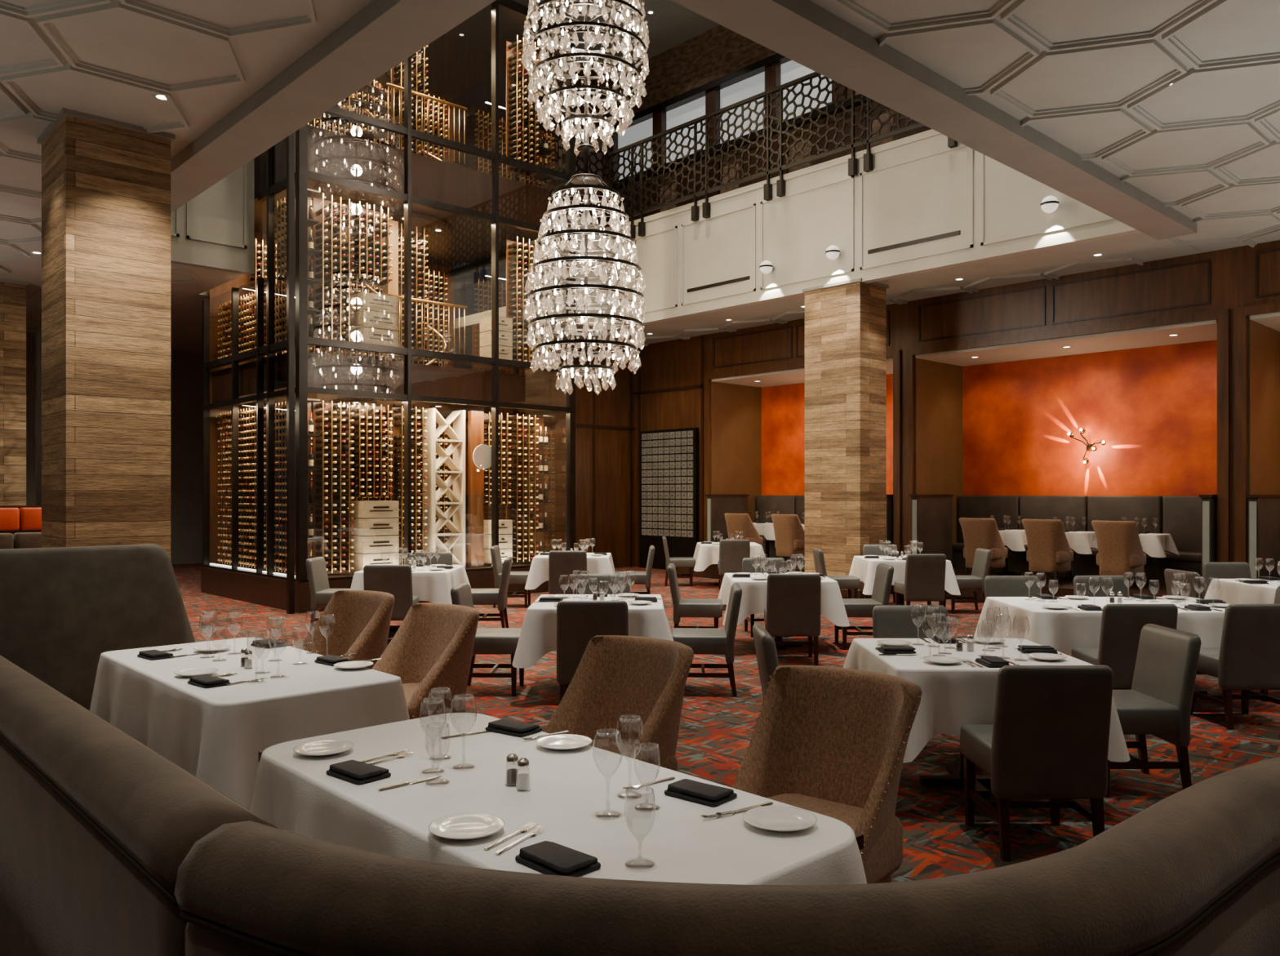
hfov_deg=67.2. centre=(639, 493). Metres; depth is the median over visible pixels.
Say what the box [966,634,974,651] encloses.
salt shaker
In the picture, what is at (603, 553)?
folded napkin
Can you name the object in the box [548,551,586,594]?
dining chair
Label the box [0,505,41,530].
booth
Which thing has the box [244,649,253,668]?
salt shaker
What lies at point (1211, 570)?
dining chair
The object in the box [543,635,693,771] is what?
upholstered chair
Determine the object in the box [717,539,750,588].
dining chair
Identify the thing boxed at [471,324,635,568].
wall
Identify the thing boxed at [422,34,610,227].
wall
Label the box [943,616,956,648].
water goblet
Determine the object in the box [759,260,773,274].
wall light
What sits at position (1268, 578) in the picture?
folded napkin
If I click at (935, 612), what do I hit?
wine glass
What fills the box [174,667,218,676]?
bread plate
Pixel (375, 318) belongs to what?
crates
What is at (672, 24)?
ceiling
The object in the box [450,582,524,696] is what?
dining chair
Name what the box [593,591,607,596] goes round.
folded napkin
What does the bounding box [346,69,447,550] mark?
spiral staircase
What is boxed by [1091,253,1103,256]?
recessed light
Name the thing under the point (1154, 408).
wall
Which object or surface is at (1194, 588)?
dining chair
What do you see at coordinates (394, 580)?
dining chair
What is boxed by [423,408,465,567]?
wine rack
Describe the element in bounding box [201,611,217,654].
wine glass
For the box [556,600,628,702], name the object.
dining chair
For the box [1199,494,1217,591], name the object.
wall
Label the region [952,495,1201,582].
banquette
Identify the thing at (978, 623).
water goblet
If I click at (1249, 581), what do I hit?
folded napkin
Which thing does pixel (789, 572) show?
bread plate
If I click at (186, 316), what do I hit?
ceiling
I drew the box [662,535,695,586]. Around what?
dining chair
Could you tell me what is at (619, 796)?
wine glass
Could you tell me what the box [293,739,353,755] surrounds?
bread plate
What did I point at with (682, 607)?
dining chair
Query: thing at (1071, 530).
folded napkin
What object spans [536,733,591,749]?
bread plate
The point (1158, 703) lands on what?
dining chair
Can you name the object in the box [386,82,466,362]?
metal stair railing
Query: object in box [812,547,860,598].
dining chair
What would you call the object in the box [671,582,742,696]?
dining chair
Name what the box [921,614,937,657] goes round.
wine glass
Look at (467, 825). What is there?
bread plate
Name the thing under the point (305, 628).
water goblet
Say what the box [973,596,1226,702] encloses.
dining table
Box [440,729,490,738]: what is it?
knife
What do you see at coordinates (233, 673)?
fork
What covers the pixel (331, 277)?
wine rack
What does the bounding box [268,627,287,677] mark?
wine glass
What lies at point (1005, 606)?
wine glass
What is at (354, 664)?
bread plate
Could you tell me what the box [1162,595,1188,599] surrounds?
bread plate
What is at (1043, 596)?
folded napkin
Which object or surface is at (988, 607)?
wine glass
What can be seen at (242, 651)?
pepper shaker
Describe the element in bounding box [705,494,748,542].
wall
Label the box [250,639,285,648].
folded napkin
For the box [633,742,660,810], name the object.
water goblet
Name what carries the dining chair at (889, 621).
on the floor at (716, 726)
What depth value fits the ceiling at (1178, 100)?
7.89 m
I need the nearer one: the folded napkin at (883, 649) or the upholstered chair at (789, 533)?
the folded napkin at (883, 649)
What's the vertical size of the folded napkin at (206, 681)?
0.029 m
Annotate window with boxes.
[617,60,831,180]
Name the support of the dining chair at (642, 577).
on the floor at (716, 726)
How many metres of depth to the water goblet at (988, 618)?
5.53 m
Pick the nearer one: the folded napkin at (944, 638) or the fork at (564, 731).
the fork at (564, 731)
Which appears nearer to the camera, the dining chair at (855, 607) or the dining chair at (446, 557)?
the dining chair at (855, 607)
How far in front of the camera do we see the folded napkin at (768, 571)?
10.76 m
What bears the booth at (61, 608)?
on the floor at (716, 726)
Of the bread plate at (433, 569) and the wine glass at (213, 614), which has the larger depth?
the bread plate at (433, 569)
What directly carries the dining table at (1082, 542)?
on the platform
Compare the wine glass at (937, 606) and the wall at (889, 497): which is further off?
the wall at (889, 497)
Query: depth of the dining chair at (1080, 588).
9.02 m
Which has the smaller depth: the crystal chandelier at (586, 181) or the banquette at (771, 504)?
the crystal chandelier at (586, 181)
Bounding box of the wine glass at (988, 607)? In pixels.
[986,607,1001,648]
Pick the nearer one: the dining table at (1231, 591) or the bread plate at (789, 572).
the dining table at (1231, 591)
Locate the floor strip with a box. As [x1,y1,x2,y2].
[209,563,295,577]
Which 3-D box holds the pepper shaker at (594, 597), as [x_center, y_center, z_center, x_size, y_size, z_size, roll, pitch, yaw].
[-0.380,0.851,8.140,0.042,0.096,0.042,0,0,-21]
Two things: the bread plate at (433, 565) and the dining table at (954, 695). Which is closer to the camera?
the dining table at (954, 695)
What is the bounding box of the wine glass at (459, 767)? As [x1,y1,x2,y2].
[450,693,476,768]
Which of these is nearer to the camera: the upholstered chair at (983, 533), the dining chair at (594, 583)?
the dining chair at (594, 583)
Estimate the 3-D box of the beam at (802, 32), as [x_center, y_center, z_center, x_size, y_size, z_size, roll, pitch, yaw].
[3.225,-3.277,8.785,9.520,0.135,0.450,0,0,-43]
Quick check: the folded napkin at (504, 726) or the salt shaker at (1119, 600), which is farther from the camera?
the salt shaker at (1119, 600)
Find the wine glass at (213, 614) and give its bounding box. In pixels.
[199,613,215,657]
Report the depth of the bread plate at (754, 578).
10.14 m
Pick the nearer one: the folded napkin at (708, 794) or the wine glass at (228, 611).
the folded napkin at (708, 794)
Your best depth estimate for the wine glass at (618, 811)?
2.69 m
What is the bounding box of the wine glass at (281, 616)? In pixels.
[266,616,283,661]
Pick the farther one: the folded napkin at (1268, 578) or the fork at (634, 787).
the folded napkin at (1268, 578)
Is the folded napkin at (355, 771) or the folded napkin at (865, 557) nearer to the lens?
the folded napkin at (355, 771)
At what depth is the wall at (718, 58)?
21.36 m
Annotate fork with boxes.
[164,648,182,652]
[215,672,238,677]
[359,748,408,762]
[368,751,414,764]
[483,822,536,849]
[494,825,545,854]
[520,730,568,739]
[622,776,675,789]
[700,804,761,818]
[715,800,773,815]
[962,658,976,666]
[965,659,983,667]
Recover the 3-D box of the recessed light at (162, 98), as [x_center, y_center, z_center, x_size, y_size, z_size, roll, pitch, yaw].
[-4.032,-3.346,8.136,0.160,0.006,0.160,0,0,-43]
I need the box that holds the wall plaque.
[472,444,491,469]
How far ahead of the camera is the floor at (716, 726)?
6.77 m
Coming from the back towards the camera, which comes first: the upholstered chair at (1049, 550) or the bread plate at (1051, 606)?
the upholstered chair at (1049, 550)
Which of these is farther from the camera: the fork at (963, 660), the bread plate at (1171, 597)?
the bread plate at (1171, 597)
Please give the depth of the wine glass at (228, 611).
5.42 m
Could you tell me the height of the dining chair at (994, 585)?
0.880 m
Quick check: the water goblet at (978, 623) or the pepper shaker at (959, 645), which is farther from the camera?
the pepper shaker at (959, 645)
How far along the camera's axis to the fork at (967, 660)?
5.10 m
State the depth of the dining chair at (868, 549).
14.62 m
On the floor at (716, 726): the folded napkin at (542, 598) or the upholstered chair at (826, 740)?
the upholstered chair at (826, 740)
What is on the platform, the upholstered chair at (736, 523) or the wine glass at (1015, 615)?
the upholstered chair at (736, 523)
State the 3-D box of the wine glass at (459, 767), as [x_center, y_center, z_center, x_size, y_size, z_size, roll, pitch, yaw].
[-0.580,0.781,3.170,0.086,0.235,0.086,0,0,0]
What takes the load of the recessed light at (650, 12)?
in the ceiling at (672, 24)
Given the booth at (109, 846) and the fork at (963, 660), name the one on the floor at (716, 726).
the booth at (109, 846)
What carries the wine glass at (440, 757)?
on the dining table at (294, 792)
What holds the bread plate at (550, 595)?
on the dining table at (538, 634)
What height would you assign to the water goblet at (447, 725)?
0.180 m
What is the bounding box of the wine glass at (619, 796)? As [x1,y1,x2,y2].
[615,715,644,798]
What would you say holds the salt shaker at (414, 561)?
on the dining table at (430, 585)
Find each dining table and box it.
[89,636,409,809]
[249,712,866,884]
[350,565,471,631]
[512,594,673,667]
[524,552,615,589]
[693,542,765,585]
[718,573,849,649]
[752,522,775,557]
[843,638,1130,798]
[848,555,960,604]
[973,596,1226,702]
[991,529,1027,575]
[1051,531,1097,579]
[1130,533,1179,584]
[1204,578,1279,604]
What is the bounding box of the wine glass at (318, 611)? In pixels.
[305,610,320,653]
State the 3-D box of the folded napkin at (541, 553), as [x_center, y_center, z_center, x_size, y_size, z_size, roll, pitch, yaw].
[-1.380,0.884,14.200,0.190,0.029,0.125,0,0,-2]
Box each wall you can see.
[26,336,202,564]
[170,158,617,330]
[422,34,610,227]
[465,240,1279,567]
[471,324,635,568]
[606,25,931,226]
[611,128,1140,329]
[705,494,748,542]
[711,315,1279,563]
[761,339,1217,496]
[886,494,893,544]
[909,494,953,565]
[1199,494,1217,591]
[1245,494,1279,578]
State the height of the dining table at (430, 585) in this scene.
0.750 m
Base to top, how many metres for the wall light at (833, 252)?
0.220 m
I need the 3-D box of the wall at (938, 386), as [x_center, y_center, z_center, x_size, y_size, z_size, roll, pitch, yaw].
[7.007,-0.525,15.463,1.600,3.750,14.460,0,0,-43]
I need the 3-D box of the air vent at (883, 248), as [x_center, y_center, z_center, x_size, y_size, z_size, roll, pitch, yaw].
[4.060,-3.738,14.355,0.022,0.063,1.530,0,0,-43]
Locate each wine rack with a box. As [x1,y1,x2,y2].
[217,35,554,573]
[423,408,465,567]
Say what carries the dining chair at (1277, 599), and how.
on the floor at (716, 726)
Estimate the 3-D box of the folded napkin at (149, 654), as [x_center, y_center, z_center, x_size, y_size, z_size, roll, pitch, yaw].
[-2.670,0.884,5.310,0.190,0.029,0.125,0,0,40]
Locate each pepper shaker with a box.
[240,648,248,666]
[505,753,519,785]
[592,588,597,600]
[955,634,963,651]
[1109,591,1115,603]
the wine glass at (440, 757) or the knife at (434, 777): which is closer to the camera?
the knife at (434, 777)
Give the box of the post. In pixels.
[382,220,484,567]
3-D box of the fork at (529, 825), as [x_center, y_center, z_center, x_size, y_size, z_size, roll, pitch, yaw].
[-0.340,0.893,2.520,0.024,0.008,0.200,0,0,30]
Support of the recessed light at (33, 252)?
in the ceiling at (1178, 100)
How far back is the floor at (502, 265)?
20.96 m
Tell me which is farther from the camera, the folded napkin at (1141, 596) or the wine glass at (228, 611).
the folded napkin at (1141, 596)
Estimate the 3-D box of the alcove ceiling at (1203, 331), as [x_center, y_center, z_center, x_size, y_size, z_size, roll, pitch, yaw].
[6.942,-2.375,15.518,1.620,0.050,4.650,0,0,-43]
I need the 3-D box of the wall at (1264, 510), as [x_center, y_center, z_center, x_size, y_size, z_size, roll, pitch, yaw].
[8.562,0.680,13.194,1.200,1.340,0.160,0,0,-43]
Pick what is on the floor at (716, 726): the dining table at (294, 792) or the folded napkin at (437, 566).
the dining table at (294, 792)
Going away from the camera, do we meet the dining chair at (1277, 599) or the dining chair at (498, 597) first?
the dining chair at (1277, 599)
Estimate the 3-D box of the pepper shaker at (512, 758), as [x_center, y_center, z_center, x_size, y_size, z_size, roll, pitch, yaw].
[-0.395,0.851,2.980,0.042,0.096,0.042,0,0,-23]
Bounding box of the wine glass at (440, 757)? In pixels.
[427,686,453,759]
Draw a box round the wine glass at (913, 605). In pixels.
[911,604,925,644]
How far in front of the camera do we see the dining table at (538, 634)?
7.55 m
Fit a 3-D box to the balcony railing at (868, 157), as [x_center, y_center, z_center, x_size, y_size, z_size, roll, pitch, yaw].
[2.817,-5.890,15.582,0.094,1.840,10.086,0,0,-43]
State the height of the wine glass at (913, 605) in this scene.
0.235 m
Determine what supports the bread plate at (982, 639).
on the dining table at (954, 695)
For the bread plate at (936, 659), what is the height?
0.018 m
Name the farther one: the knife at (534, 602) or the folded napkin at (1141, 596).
the folded napkin at (1141, 596)
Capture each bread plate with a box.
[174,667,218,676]
[193,644,231,652]
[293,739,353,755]
[333,660,373,669]
[427,568,444,570]
[428,812,504,839]
[430,564,445,566]
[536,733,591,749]
[547,594,570,597]
[617,592,639,596]
[627,600,652,604]
[734,572,752,573]
[742,805,817,831]
[750,577,767,579]
[786,571,804,573]
[876,639,911,645]
[882,557,896,559]
[924,655,963,663]
[973,636,1005,643]
[1026,653,1066,660]
[1041,604,1069,608]
[1064,595,1090,599]
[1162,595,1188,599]
[1208,603,1229,607]
[1235,577,1256,581]
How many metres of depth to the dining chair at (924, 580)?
12.36 m
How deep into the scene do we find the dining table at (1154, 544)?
14.20 m
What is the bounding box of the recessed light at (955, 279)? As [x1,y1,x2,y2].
[954,278,964,280]
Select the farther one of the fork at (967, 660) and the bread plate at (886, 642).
the bread plate at (886, 642)
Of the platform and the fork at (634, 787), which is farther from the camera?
the platform
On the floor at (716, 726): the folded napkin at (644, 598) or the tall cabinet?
the tall cabinet
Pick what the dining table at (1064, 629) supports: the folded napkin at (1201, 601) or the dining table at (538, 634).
the folded napkin at (1201, 601)
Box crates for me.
[351,292,512,570]
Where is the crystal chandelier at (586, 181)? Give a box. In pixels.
[525,0,646,377]
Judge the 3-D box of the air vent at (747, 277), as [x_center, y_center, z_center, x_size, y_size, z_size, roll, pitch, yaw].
[1.391,-3.738,17.217,0.022,0.063,1.475,0,0,-43]
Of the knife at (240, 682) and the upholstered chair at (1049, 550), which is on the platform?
the upholstered chair at (1049, 550)
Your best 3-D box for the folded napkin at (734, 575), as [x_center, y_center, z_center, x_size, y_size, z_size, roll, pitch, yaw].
[1.100,0.884,10.450,0.190,0.029,0.125,0,0,4]
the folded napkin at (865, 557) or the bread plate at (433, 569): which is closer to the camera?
the bread plate at (433, 569)
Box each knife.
[168,652,204,657]
[225,677,266,684]
[281,641,312,646]
[377,775,442,791]
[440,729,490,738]
[533,601,559,602]
[878,653,916,655]
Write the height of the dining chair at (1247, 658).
0.880 m
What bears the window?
in the wall at (718, 58)
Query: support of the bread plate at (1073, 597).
on the dining table at (1064, 629)
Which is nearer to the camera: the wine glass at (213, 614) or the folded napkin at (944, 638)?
the wine glass at (213, 614)
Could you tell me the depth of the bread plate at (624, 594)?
8.48 m
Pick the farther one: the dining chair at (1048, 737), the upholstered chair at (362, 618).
the upholstered chair at (362, 618)
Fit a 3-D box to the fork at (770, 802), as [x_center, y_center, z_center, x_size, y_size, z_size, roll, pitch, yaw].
[0.300,0.893,2.740,0.200,0.008,0.024,0,0,-35]
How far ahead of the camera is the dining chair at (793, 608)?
9.30 m
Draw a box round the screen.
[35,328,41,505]
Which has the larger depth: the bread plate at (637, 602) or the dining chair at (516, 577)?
the dining chair at (516, 577)
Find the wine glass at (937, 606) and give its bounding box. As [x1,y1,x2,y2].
[925,605,941,646]
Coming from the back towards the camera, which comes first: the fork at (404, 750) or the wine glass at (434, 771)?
the fork at (404, 750)
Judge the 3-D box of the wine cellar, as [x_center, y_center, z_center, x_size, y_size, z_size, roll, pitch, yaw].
[-4.286,-3.225,16.370,5.060,9.750,3.910,0,0,-43]
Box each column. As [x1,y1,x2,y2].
[0,279,28,505]
[36,107,175,558]
[801,278,888,598]
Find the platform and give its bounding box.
[676,558,1204,599]
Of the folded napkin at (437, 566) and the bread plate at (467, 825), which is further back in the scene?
the folded napkin at (437, 566)
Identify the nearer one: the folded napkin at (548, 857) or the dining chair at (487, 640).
the folded napkin at (548, 857)
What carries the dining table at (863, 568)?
on the floor at (716, 726)
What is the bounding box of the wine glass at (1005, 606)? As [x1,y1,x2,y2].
[993,605,1008,647]
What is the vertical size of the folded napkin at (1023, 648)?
0.029 m
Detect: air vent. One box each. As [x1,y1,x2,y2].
[687,275,749,292]
[867,230,959,253]
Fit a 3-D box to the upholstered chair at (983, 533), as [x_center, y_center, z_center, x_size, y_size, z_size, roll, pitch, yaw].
[5.540,0.868,15.558,0.676,0.965,0.631,0,0,-43]
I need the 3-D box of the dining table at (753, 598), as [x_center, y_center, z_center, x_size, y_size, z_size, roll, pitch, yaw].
[1.501,1.275,10.451,1.308,0.750,1.335,0,0,0]
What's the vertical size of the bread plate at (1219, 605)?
0.018 m
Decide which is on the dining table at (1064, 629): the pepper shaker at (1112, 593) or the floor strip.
the pepper shaker at (1112, 593)
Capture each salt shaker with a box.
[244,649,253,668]
[413,560,416,568]
[515,757,529,790]
[600,588,604,600]
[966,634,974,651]
[1116,591,1123,603]
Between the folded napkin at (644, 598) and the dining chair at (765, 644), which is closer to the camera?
the dining chair at (765, 644)
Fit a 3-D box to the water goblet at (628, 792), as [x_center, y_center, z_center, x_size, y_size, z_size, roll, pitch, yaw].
[0.000,0.808,2.340,0.076,0.180,0.076,0,0,0]
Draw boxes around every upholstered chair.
[298,590,394,668]
[372,603,479,719]
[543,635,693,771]
[724,512,763,546]
[731,665,921,883]
[771,514,804,565]
[959,517,1007,575]
[1022,519,1073,583]
[1091,520,1146,588]
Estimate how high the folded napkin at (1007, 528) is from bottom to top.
0.029 m
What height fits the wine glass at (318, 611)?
0.235 m
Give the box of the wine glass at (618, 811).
[592,728,622,817]
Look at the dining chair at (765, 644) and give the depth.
5.29 m
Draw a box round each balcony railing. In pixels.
[525,126,609,226]
[608,71,957,239]
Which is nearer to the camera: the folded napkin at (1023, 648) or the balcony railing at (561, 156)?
the folded napkin at (1023, 648)
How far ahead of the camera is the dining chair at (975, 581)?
13.28 m
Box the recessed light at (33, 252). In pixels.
[30,251,41,254]
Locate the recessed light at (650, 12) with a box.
[647,10,654,14]
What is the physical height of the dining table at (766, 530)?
0.750 m
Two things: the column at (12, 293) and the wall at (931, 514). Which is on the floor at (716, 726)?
the column at (12, 293)
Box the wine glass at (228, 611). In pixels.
[226,611,242,654]
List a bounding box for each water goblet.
[211,626,226,661]
[254,636,270,673]
[292,628,307,664]
[425,723,449,785]
[624,785,655,867]
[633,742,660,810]
[937,621,952,653]
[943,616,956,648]
[977,622,991,656]
[981,617,995,651]
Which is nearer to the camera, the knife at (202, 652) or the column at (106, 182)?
the knife at (202, 652)
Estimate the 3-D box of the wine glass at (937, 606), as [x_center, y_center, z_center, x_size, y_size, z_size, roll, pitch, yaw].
[1.730,0.781,5.680,0.086,0.235,0.086,0,0,-43]
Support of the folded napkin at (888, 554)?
on the dining table at (863, 568)
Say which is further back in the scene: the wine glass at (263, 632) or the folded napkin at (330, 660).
the folded napkin at (330, 660)
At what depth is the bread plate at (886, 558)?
13.10 m
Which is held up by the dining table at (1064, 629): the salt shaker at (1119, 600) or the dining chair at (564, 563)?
the salt shaker at (1119, 600)
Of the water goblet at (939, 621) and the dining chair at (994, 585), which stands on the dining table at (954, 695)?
the water goblet at (939, 621)
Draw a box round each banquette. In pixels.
[756,495,804,559]
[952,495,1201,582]
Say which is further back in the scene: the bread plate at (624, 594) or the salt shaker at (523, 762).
the bread plate at (624, 594)
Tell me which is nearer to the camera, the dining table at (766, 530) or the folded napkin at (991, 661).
the folded napkin at (991, 661)
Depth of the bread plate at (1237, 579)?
10.00 m
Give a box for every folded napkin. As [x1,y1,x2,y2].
[137,649,173,659]
[187,674,230,688]
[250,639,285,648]
[314,654,352,666]
[326,759,391,784]
[413,563,425,566]
[436,565,453,568]
[484,718,542,737]
[515,840,600,876]
[538,596,563,601]
[539,552,548,555]
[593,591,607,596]
[594,552,607,555]
[634,596,657,601]
[664,778,737,806]
[732,573,750,577]
[766,570,778,573]
[864,555,879,558]
[877,645,915,653]
[886,553,896,556]
[930,634,959,643]
[974,655,1010,667]
[1005,527,1016,529]
[1017,644,1057,653]
[1035,593,1057,599]
[1068,528,1079,531]
[1077,604,1102,610]
[1131,593,1156,599]
[1183,604,1211,610]
[1195,599,1226,604]
[1243,579,1268,583]
[1257,576,1279,580]
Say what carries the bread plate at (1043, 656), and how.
on the dining table at (954, 695)
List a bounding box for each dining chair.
[305,556,350,631]
[363,564,419,628]
[413,551,452,565]
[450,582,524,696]
[471,556,512,627]
[489,545,530,607]
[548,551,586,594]
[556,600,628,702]
[576,573,630,594]
[614,545,654,594]
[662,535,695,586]
[666,563,722,627]
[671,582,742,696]
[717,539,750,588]
[742,557,791,636]
[752,623,778,702]
[764,573,821,665]
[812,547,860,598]
[834,563,893,649]
[862,544,904,604]
[872,604,949,734]
[893,553,946,605]
[942,547,991,613]
[960,665,1113,861]
[984,575,1040,599]
[1071,604,1177,689]
[1073,575,1129,596]
[1104,623,1200,796]
[1164,568,1204,599]
[1190,603,1279,729]
[1202,561,1251,595]
[1260,585,1279,701]
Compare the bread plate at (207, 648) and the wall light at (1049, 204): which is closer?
the bread plate at (207, 648)
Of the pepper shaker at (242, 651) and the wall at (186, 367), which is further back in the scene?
the wall at (186, 367)
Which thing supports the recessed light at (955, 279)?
in the ceiling at (1178, 100)
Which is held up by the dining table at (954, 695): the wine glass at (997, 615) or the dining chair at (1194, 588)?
the wine glass at (997, 615)
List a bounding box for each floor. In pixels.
[172,552,1279,882]
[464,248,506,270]
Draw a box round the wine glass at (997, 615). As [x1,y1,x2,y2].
[995,614,1011,658]
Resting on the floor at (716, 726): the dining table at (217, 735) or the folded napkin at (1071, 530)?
the dining table at (217, 735)
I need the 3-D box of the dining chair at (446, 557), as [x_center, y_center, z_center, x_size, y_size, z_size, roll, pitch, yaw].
[-2.749,1.210,12.502,0.524,0.880,0.585,0,0,2]
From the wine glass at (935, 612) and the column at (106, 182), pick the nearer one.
the wine glass at (935, 612)
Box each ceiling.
[0,0,1279,368]
[170,290,599,355]
[511,0,719,75]
[915,319,1217,366]
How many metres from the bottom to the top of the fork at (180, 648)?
0.008 m
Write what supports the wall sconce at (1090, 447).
attached to the wall at (1154, 408)
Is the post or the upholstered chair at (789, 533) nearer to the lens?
the post
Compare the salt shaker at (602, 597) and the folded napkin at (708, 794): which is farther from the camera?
the salt shaker at (602, 597)
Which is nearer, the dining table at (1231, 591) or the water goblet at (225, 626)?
the water goblet at (225, 626)
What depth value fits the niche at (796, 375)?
19.75 m
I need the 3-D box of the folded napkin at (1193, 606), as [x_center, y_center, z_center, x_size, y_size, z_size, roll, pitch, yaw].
[4.340,0.884,7.500,0.125,0.029,0.190,0,0,4]
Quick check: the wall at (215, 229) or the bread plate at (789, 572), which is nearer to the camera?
the bread plate at (789, 572)
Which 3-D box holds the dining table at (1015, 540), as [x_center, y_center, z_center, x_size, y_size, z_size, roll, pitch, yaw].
[6.114,0.975,16.085,0.853,0.750,0.943,0,0,-43]
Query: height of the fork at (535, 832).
0.008 m
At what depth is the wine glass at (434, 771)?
3.11 m
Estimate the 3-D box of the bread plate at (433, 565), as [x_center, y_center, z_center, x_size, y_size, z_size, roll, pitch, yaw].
[-2.505,0.888,11.950,0.200,0.018,0.200,0,0,-43]
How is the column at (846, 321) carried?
on the floor at (716, 726)
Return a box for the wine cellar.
[200,0,575,613]
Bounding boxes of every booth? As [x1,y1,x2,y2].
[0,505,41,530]
[0,528,41,549]
[0,543,195,710]
[0,654,1279,955]
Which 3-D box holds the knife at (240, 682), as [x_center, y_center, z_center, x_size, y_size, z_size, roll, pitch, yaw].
[-1.879,0.894,4.609,0.017,0.006,0.220,0,0,35]
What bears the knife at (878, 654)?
on the dining table at (954, 695)
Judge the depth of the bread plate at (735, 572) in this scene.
10.76 m
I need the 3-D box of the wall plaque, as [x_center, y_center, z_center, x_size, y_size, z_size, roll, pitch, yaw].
[-2.530,-0.600,15.587,0.400,0.400,0.030,0,0,-43]
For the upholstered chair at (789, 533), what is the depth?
18.17 m
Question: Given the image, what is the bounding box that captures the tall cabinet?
[640,427,698,570]
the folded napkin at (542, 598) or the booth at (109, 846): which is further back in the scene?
the folded napkin at (542, 598)
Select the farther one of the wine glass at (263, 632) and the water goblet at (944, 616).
the water goblet at (944, 616)
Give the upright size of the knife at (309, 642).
0.006 m
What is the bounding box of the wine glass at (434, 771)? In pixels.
[419,696,446,773]
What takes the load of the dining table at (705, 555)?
on the floor at (716, 726)
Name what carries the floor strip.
attached to the wine cellar
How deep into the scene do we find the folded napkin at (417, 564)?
11.92 m
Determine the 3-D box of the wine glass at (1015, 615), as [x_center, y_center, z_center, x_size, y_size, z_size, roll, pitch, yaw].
[2.060,0.781,5.210,0.086,0.235,0.086,0,0,-43]
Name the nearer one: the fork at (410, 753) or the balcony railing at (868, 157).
the fork at (410, 753)
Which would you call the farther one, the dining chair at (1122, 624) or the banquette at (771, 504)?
the banquette at (771, 504)
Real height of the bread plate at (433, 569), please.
0.018 m
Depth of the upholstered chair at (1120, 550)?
13.81 m
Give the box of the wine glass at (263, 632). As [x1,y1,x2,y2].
[246,631,266,682]
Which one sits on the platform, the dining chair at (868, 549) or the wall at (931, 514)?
the wall at (931, 514)
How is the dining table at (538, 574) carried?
on the floor at (716, 726)
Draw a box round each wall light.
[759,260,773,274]
[825,245,839,259]
[1040,195,1059,213]
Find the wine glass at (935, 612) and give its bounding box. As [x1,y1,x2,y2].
[930,612,946,656]
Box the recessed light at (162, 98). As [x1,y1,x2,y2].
[151,93,167,101]
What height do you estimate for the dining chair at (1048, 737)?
0.880 m
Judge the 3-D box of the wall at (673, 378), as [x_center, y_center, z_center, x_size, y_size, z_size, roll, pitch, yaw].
[4.651,-0.850,18.011,1.770,5.000,28.000,0,0,-43]
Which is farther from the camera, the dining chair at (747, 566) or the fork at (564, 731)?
the dining chair at (747, 566)
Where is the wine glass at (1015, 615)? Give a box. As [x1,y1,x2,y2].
[1012,615,1029,661]
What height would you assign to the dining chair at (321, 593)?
0.880 m
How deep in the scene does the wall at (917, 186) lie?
15.19 m
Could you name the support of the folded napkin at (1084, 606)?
on the dining table at (1064, 629)
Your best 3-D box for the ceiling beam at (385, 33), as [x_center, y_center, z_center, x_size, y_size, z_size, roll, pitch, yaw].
[-3.848,-3.277,9.060,0.450,0.135,10.500,0,0,-43]
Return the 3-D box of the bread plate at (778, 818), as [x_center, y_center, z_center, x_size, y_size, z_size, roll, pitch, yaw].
[0.380,0.888,2.620,0.200,0.018,0.200,0,0,0]
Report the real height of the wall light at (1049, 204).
0.220 m
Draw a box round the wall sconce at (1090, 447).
[1067,428,1106,463]
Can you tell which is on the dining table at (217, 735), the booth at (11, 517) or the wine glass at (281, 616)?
the wine glass at (281, 616)
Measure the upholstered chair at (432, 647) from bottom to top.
0.965 m
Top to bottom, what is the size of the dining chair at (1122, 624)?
0.880 m
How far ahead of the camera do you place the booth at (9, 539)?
11.06 m
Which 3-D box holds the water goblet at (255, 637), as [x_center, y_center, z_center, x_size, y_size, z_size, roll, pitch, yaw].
[-1.900,0.808,4.850,0.076,0.180,0.076,0,0,0]

